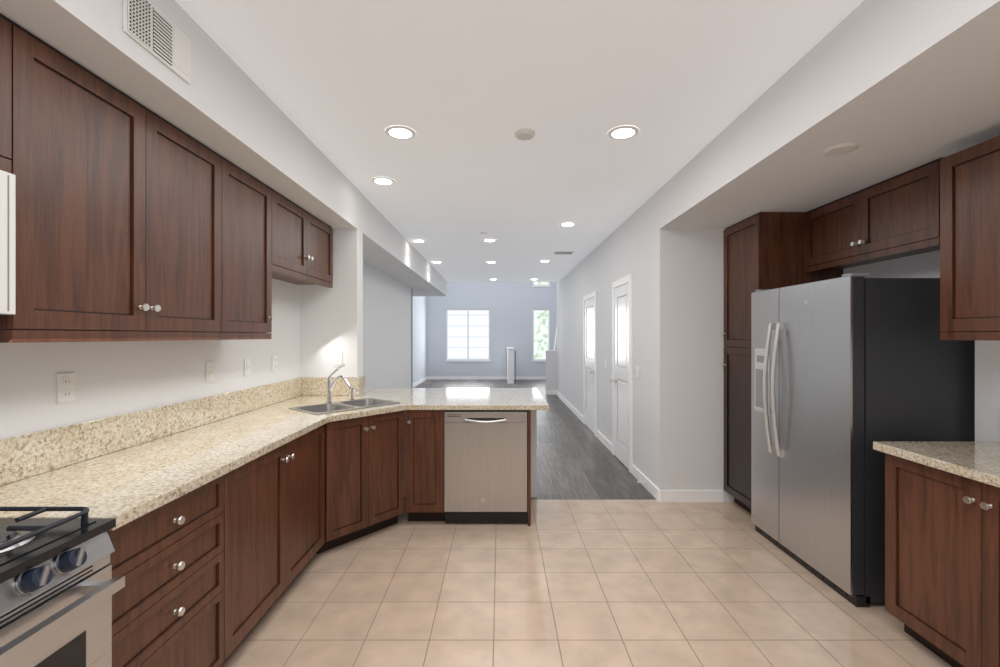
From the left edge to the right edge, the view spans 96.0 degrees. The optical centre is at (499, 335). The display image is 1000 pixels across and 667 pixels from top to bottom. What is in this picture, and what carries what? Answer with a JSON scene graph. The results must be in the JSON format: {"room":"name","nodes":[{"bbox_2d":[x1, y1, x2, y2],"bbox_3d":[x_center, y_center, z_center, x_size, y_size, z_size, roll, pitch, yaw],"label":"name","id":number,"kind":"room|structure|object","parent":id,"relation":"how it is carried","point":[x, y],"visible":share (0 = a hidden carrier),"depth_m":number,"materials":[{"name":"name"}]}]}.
{"room":"kitchen","nodes":[
{"label":"kitchen","id":0,"kind":"room"},
{"bbox_2d":[0,0,446,438],"bbox_3d":[-1.850,0.080,4.535,1.200,2.740,12.270,0,0,0],"label":"wall","id":1,"kind":"structure","parent":0,"point":[359,313],"depth_m":2.40,"materials":[{"name":"white paint"}]},
{"bbox_2d":[0,13,23,164],"bbox_3d":[-1.593,-0.729,1.103,0.307,0.418,0.449,0,0,0],"label":"upper cabinet","id":2,"kind":"object","parent":1,"relation":"attached to","point":[11,34],"depth_m":1.33,"materials":[{"name":"brown wood"}]},
{"bbox_2d":[0,170,15,314],"bbox_3d":[-1.558,-0.269,0.939,0.377,0.414,0.770,0,0,0],"label":"microwave","id":3,"kind":"object","parent":2,"relation":"attached to","point":[7,243],"visible":0.98,"depth_m":1.30,"materials":[{"name":"white plastic"}]},
{"bbox_2d":[57,373,74,402],"bbox_3d":[-1.744,0.208,1.810,0.008,0.116,0.072,0,0,0],"label":"electrical outlet","id":4,"kind":"object","parent":1,"relation":"attached to","point":[65,387],"visible":1,"depth_m":1.80,"materials":[{"name":"white plastic"}]},
{"bbox_2d":[0,29,231,336],"bbox_3d":[-1.593,-0.479,1.861,0.307,0.918,1.062,0,0,0],"label":"upper cabinet","id":5,"kind":"object","parent":1,"relation":"attached to","point":[136,221],"depth_m":1.68,"materials":[{"name":"brown wood"}]},
{"bbox_2d":[123,0,190,83],"bbox_3d":[-1.242,-1.097,1.647,0.013,0.175,0.315,0,0,0],"label":"air vent","id":6,"kind":"object","parent":1,"relation":"in","point":[150,27],"visible":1,"depth_m":1.63,"materials":[{"name":"white plastic"}]},
{"bbox_2d":[0,376,364,485],"bbox_3d":[-1.487,0.440,2.695,0.522,0.159,2.810,0,0,0],"label":"backsplash","id":7,"kind":"structure","parent":1,"relation":"attached to","point":[24,456],"depth_m":2.12,"materials":[{"name":"stone"}]},
{"bbox_2d":[206,362,214,381],"bbox_3d":[-1.743,0.215,2.710,0.010,0.116,0.072,0,0,0],"label":"electrical outlet","id":8,"kind":"object","parent":1,"relation":"attached to","point":[210,371],"visible":1,"depth_m":2.70,"materials":[{"name":"white plastic"}]},
{"bbox_2d":[244,358,250,375],"bbox_3d":[-1.743,0.214,3.110,0.010,0.116,0.072,0,0,0],"label":"electrical outlet","id":9,"kind":"object","parent":1,"relation":"attached to","point":[247,366],"visible":1,"depth_m":3.10,"materials":[{"name":"white plastic"}]},
{"bbox_2d":[232,163,279,336],"bbox_3d":[-1.593,-0.479,2.587,0.307,0.918,0.631,0,0,0],"label":"upper cabinet","id":10,"kind":"object","parent":1,"relation":"attached to","point":[255,205],"depth_m":2.65,"materials":[{"name":"brown wood"}]},
{"bbox_2d":[272,355,276,370],"bbox_3d":[-1.744,0.210,3.485,0.008,0.116,0.072,0,0,0],"label":"electrical outlet","id":11,"kind":"object","parent":1,"relation":"attached to","point":[274,363],"visible":1,"depth_m":3.48,"materials":[{"name":"white plastic"}]},
{"bbox_2d":[280,194,311,276],"bbox_3d":[-1.593,-0.697,3.131,0.307,0.483,0.579,0,0,0],"label":"upper cabinet","id":12,"kind":"object","parent":1,"relation":"attached to","point":[295,222],"depth_m":3.18,"materials":[{"name":"brown wood"}]},
{"bbox_2d":[280,215,332,284],"bbox_3d":[-1.593,-0.697,3.591,0.307,0.483,0.579,0,0,0],"label":"upper cabinet","id":13,"kind":"object","parent":1,"relation":"attached to","point":[322,233],"depth_m":3.65,"materials":[{"name":"brown wood"}]},
{"bbox_2d":[334,351,341,364],"bbox_3d":[-1.418,0.193,3.934,0.072,0.116,0.008,0,0,0],"label":"electrical outlet","id":14,"kind":"object","parent":1,"relation":"attached to","point":[337,357],"visible":1,"depth_m":3.93,"materials":[{"name":"white plastic"}]},
{"bbox_2d":[412,377,426,387],"bbox_3d":[-2.443,1.400,12.000,0.014,0.100,6.000,0,0,0],"label":"baseboard","id":15,"kind":"structure","parent":1,"relation":"attached to","point":[422,380],"depth_m":13.62,"materials":[{"name":"white wood"}]},
{"bbox_2d":[412,296,425,383],"bbox_3d":[-2.510,-0.400,11.940,0.120,3.700,6.120,0,0,0],"label":"wall","id":16,"kind":"structure","parent":0,"point":[418,338],"depth_m":13.53,"materials":[{"name":"white paint"}]},
{"bbox_2d":[404,410,536,496],"bbox_3d":[-0.458,1.006,4.105,1.576,0.888,0.120,0,0,0],"label":"wall","id":17,"kind":"structure","parent":0,"point":[533,453],"depth_m":4.04,"materials":[{"name":"white paint"}]},
{"bbox_2d":[426,282,557,376],"bbox_3d":[0.150,-0.400,15.070,5.440,3.700,0.140,0,0,0],"label":"wall","id":18,"kind":"structure","parent":0,"point":[510,305],"depth_m":15.00,"materials":[{"name":"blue paint"}]},
{"bbox_2d":[445,309,490,361],"bbox_3d":[-1.067,-0.022,15.030,1.523,1.751,0.120,0,0,0],"label":"window","id":19,"kind":"structure","parent":18,"relation":"in","point":[467,310],"depth_m":15.03,"materials":[{"name":"white"}]},
{"bbox_2d":[427,377,545,379],"bbox_3d":[0.165,1.400,14.993,5.170,0.100,0.014,0,0,0],"label":"baseboard","id":20,"kind":"structure","parent":18,"relation":"attached to","point":[428,378],"depth_m":14.99,"materials":[{"name":"white wood"}]},
{"bbox_2d":[532,309,549,361],"bbox_3d":[1.375,-0.022,15.030,0.640,1.751,0.120,0,0,0],"label":"window","id":21,"kind":"structure","parent":18,"relation":"in","point":[533,310],"depth_m":15.03,"materials":[{"name":"white"}]},
{"bbox_2d":[532,282,550,286],"bbox_3d":[1.375,-1.843,15.030,0.640,0.411,0.120,0,0,0],"label":"window","id":22,"kind":"structure","parent":18,"relation":"in","point":[533,285],"depth_m":15.03,"materials":[{"name":"white"}]},
{"bbox_2d":[175,0,863,281],"bbox_3d":[0.150,-1.340,4.535,5.700,0.100,12.270,0,0,0],"label":"ceiling","id":23,"kind":"structure","parent":0,"point":[464,90],"depth_m":2.40,"materials":[{"name":"white paint"}]},
{"bbox_2d":[371,177,394,184],"bbox_3d":[-0.970,-1.286,3.740,0.190,0.007,0.190,0,0,0],"label":"recessed light","id":24,"kind":"object","parent":23,"relation":"in","point":[383,180],"visible":0.96,"depth_m":3.72,"materials":[{"name":"white"}]},
{"bbox_2d":[385,125,415,139],"bbox_3d":[-0.630,-1.286,2.850,0.190,0.007,0.190,0,0,0],"label":"recessed light","id":25,"kind":"object","parent":23,"relation":"in","point":[401,132],"visible":0.96,"depth_m":2.84,"materials":[{"name":"white"}]},
{"bbox_2d":[412,239,425,241],"bbox_3d":[-1.100,-1.286,6.090,0.190,0.007,0.190,0,0,0],"label":"recessed light","id":26,"kind":"object","parent":23,"relation":"in","point":[417,240],"visible":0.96,"depth_m":6.04,"materials":[{"name":"white"}]},
{"bbox_2d":[483,239,496,241],"bbox_3d":[-0.140,-1.286,6.050,0.190,0.007,0.190,0,0,0],"label":"recessed light","id":27,"kind":"object","parent":23,"relation":"in","point":[489,240],"visible":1,"depth_m":6.04,"materials":[{"name":"white"}]},
{"bbox_2d":[515,128,534,140],"bbox_3d":[0.158,-1.274,2.850,0.130,0.029,0.130,0,0,0],"label":"smoke detector","id":28,"kind":"object","parent":23,"relation":"attached to","point":[524,134],"visible":1,"depth_m":2.82,"materials":[{"name":"white plastic"}]},
{"bbox_2d":[553,251,573,253],"bbox_3d":[0.980,-1.283,6.950,0.300,0.012,0.200,0,0,0],"label":"ceiling vent","id":29,"kind":"object","parent":23,"relation":"in","point":[563,252],"visible":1,"depth_m":6.88,"materials":[{"name":"white plastic"}]},
{"bbox_2d":[560,222,575,225],"bbox_3d":[0.780,-1.286,5.180,0.190,0.007,0.190,0,0,0],"label":"recessed light","id":30,"kind":"object","parent":23,"relation":"in","point":[567,224],"visible":0.92,"depth_m":5.18,"materials":[{"name":"white"}]},
{"bbox_2d":[608,125,638,139],"bbox_3d":[0.780,-1.286,2.850,0.190,0.007,0.190,0,0,0],"label":"recessed light","id":31,"kind":"object","parent":23,"relation":"in","point":[622,132],"visible":1,"depth_m":2.84,"materials":[{"name":"white"}]},
{"bbox_2d":[404,380,655,499],"bbox_3d":[0.150,1.480,9.570,5.700,0.060,11.160,0,0,0],"label":"floor","id":32,"kind":"structure","parent":0,"point":[577,459],"depth_m":5.28,"materials":[{"name":"grey wood"}]},
{"bbox_2d":[507,347,515,383],"bbox_3d":[0.350,0.910,14.300,0.260,1.080,1.240,0,0,0],"label":"guard","id":33,"kind":"object","parent":32,"relation":"on","point":[510,365],"visible":1,"depth_m":13.70,"materials":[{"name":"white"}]},
{"bbox_2d":[545,326,556,394],"bbox_3d":[1.339,0.494,11.534,0.437,1.912,0.857,0,0,0],"label":"panel","id":34,"kind":"object","parent":32,"relation":"on","point":[551,372],"visible":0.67,"depth_m":11.12,"materials":[{"name":"white paint"}]},
{"bbox_2d":[220,500,951,666],"bbox_3d":[0.450,1.480,1.195,4.900,0.060,5.590,0,0,0],"label":"floor","id":35,"kind":"structure","parent":0,"point":[606,583],"depth_m":2.45,"materials":[{"name":"beige tile"}]},
{"bbox_2d":[0,507,124,666],"bbox_3d":[-1.379,0.963,0.905,0.683,0.975,0.766,0,0,0],"label":"gas range","id":36,"kind":"object","parent":35,"relation":"on","point":[60,586],"visible":1,"depth_m":1.13,"materials":[{"name":"silver metal"}]},
{"bbox_2d":[107,514,230,666],"bbox_3d":[-1.442,1.100,1.575,0.606,0.700,0.570,0,0,0],"label":"base cabinet","id":37,"kind":"object","parent":35,"relation":"on","point":[210,571],"depth_m":1.57,"materials":[{"name":"brown wood"}]},
{"bbox_2d":[147,450,322,652],"bbox_3d":[-1.442,1.100,2.394,0.606,0.700,1.068,0,0,0],"label":"base cabinet","id":38,"kind":"object","parent":35,"relation":"on","point":[274,501],"depth_m":2.20,"materials":[{"name":"brown wood"}]},
{"bbox_2d":[315,410,414,551],"bbox_3d":[-0.915,1.006,3.161,0.509,0.888,0.586,0,0,0],"label":"base cabinet","id":39,"kind":"object","parent":35,"relation":"on","point":[363,457],"depth_m":3.17,"materials":[{"name":"brown wood"}]},
{"bbox_2d":[0,388,548,530],"bbox_3d":[-0.689,0.540,2.895,2.118,0.040,3.210,0,0,0],"label":"countertop","id":40,"kind":"structure","parent":39,"relation":"on","point":[126,485],"depth_m":1.96,"materials":[{"name":"stone"}]},
{"bbox_2d":[325,364,353,402],"bbox_3d":[-1.246,0.371,3.514,0.250,0.296,0.149,0,0,0],"label":"faucet","id":41,"kind":"object","parent":40,"relation":"on","point":[329,386],"visible":0.98,"depth_m":3.50,"materials":[{"name":"silver metal"}]},
{"bbox_2d":[289,398,399,414],"bbox_3d":[-1.145,0.599,3.355,0.400,0.170,0.680,0,0,40],"label":"double-bowl sink","id":42,"kind":"object","parent":40,"relation":"in","point":[323,408],"visible":0.25,"depth_m":3.40,"materials":[{"name":"silver metal"}]},
{"bbox_2d":[349,389,356,399],"bbox_3d":[-1.190,0.474,3.655,0.080,0.090,0.072,0,0,0],"label":"soap dispenser","id":43,"kind":"object","parent":40,"relation":"on","point":[351,396],"visible":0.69,"depth_m":3.66,"materials":[{"name":"silver metal"}]},
{"bbox_2d":[415,418,444,520],"bbox_3d":[-0.573,1.100,3.725,0.292,0.700,0.590,0,0,0],"label":"base cabinet","id":44,"kind":"object","parent":35,"relation":"on","point":[429,432],"depth_m":3.44,"materials":[{"name":"brown wood"}]},
{"bbox_2d":[444,410,526,522],"bbox_3d":[-0.108,1.014,3.686,0.629,0.872,0.609,0,0,0],"label":"dishwasher","id":45,"kind":"object","parent":35,"relation":"on","point":[485,466],"visible":0.98,"depth_m":3.42,"materials":[{"name":"grey metal"}]},
{"bbox_2d":[721,212,843,512],"bbox_3d":[2.261,0.257,3.670,0.671,2.387,0.535,0,0,0],"label":"pantry cabinet","id":46,"kind":"object","parent":35,"relation":"on","point":[764,250],"visible":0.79,"depth_m":3.60,"materials":[{"name":"brown wood"}]},
{"bbox_2d":[751,273,974,606],"bbox_3d":[2.187,0.555,2.882,0.786,1.790,0.955,0,0,0],"label":"fridge","id":47,"kind":"object","parent":35,"relation":"on","point":[848,370],"visible":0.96,"depth_m":2.45,"materials":[{"name":"grey metal"}]},
{"bbox_2d":[885,453,999,666],"bbox_3d":[2.174,1.006,1.765,0.625,0.888,0.890,0,0,0],"label":"base cabinet","id":48,"kind":"object","parent":35,"relation":"on","point":[942,564],"visible":0.96,"depth_m":1.92,"materials":[{"name":"brown wood"}]},
{"bbox_2d":[873,442,999,487],"bbox_3d":[2.164,0.540,1.761,0.648,0.040,0.922,0,0,0],"label":"countertop","id":49,"kind":"structure","parent":48,"relation":"on","point":[978,461],"depth_m":1.98,"materials":[{"name":"stone"}]},
{"bbox_2d":[557,0,999,501],"bbox_3d":[2.135,-0.400,4.750,1.470,3.700,12.700,0,0,0],"label":"wall","id":50,"kind":"structure","parent":0,"point":[892,88],"depth_m":2.79,"materials":[{"name":"white paint"}]},
{"bbox_2d":[556,391,582,421],"bbox_3d":[1.393,1.400,9.265,0.014,0.100,3.670,0,0,0],"label":"baseboard","id":51,"kind":"structure","parent":50,"relation":"attached to","point":[558,394],"depth_m":8.85,"materials":[{"name":"white wood"}]},
{"bbox_2d":[583,291,596,435],"bbox_3d":[1.357,0.398,6.960,0.082,2.096,0.940,0,0,0],"label":"hall door","id":52,"kind":"structure","parent":50,"relation":"in","point":[590,361],"depth_m":6.91,"materials":[{"name":"white wood"}]},
{"bbox_2d":[596,430,611,452],"bbox_3d":[1.393,1.400,6.005,0.014,0.100,0.970,0,0,0],"label":"baseboard","id":53,"kind":"structure","parent":50,"relation":"attached to","point":[598,434],"depth_m":5.97,"materials":[{"name":"white wood"}]},
{"bbox_2d":[610,274,632,472],"bbox_3d":[1.357,0.398,5.130,0.082,2.096,0.780,0,0,0],"label":"hall door","id":54,"kind":"structure","parent":50,"relation":"in","point":[621,379],"depth_m":5.09,"materials":[{"name":"white wood"}]},
{"bbox_2d":[632,464,661,501],"bbox_3d":[1.393,1.400,4.333,0.014,0.100,0.814,0,0,0],"label":"baseboard","id":55,"kind":"structure","parent":50,"relation":"attached to","point":[658,495],"depth_m":4.22,"materials":[{"name":"white wood"}]},
{"bbox_2d":[662,490,723,501],"bbox_3d":[1.685,1.400,3.933,0.530,0.100,0.014,0,0,0],"label":"baseboard","id":56,"kind":"structure","parent":50,"relation":"attached to","point":[667,495],"depth_m":3.93,"materials":[{"name":"white wood"}]},
{"bbox_2d":[822,143,858,155],"bbox_3d":[1.710,-0.933,2.260,0.150,0.011,0.150,0,0,0],"label":"ceiling speaker","id":57,"kind":"object","parent":50,"relation":"attached to","point":[840,149],"visible":0.92,"depth_m":2.24,"materials":[{"name":"white plastic"}]},
{"bbox_2d":[805,157,943,271],"bbox_3d":[2.437,-0.709,2.881,0.321,0.458,1.035,0,0,0],"label":"upper cabinet","id":58,"kind":"object","parent":50,"relation":"attached to","point":[896,216],"visible":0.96,"depth_m":2.75,"materials":[{"name":"brown wood"}]},
{"bbox_2d":[940,135,999,340],"bbox_3d":[2.309,-0.425,1.685,0.356,0.890,1.050,0,0,0],"label":"upper cabinet","id":59,"kind":"object","parent":50,"relation":"attached to","point":[969,243],"visible":1,"depth_m":2.07,"materials":[{"name":"brown wood"}]},
{"label":"outside","id":60,"kind":"structure","parent":0,"visible":0},
{"bbox_2d":[448,282,547,358],"bbox_3d":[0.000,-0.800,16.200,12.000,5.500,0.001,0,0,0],"label":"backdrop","id":61,"kind":"structure","parent":60,"point":[478,334],"depth_m":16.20,"materials":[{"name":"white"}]}
]}

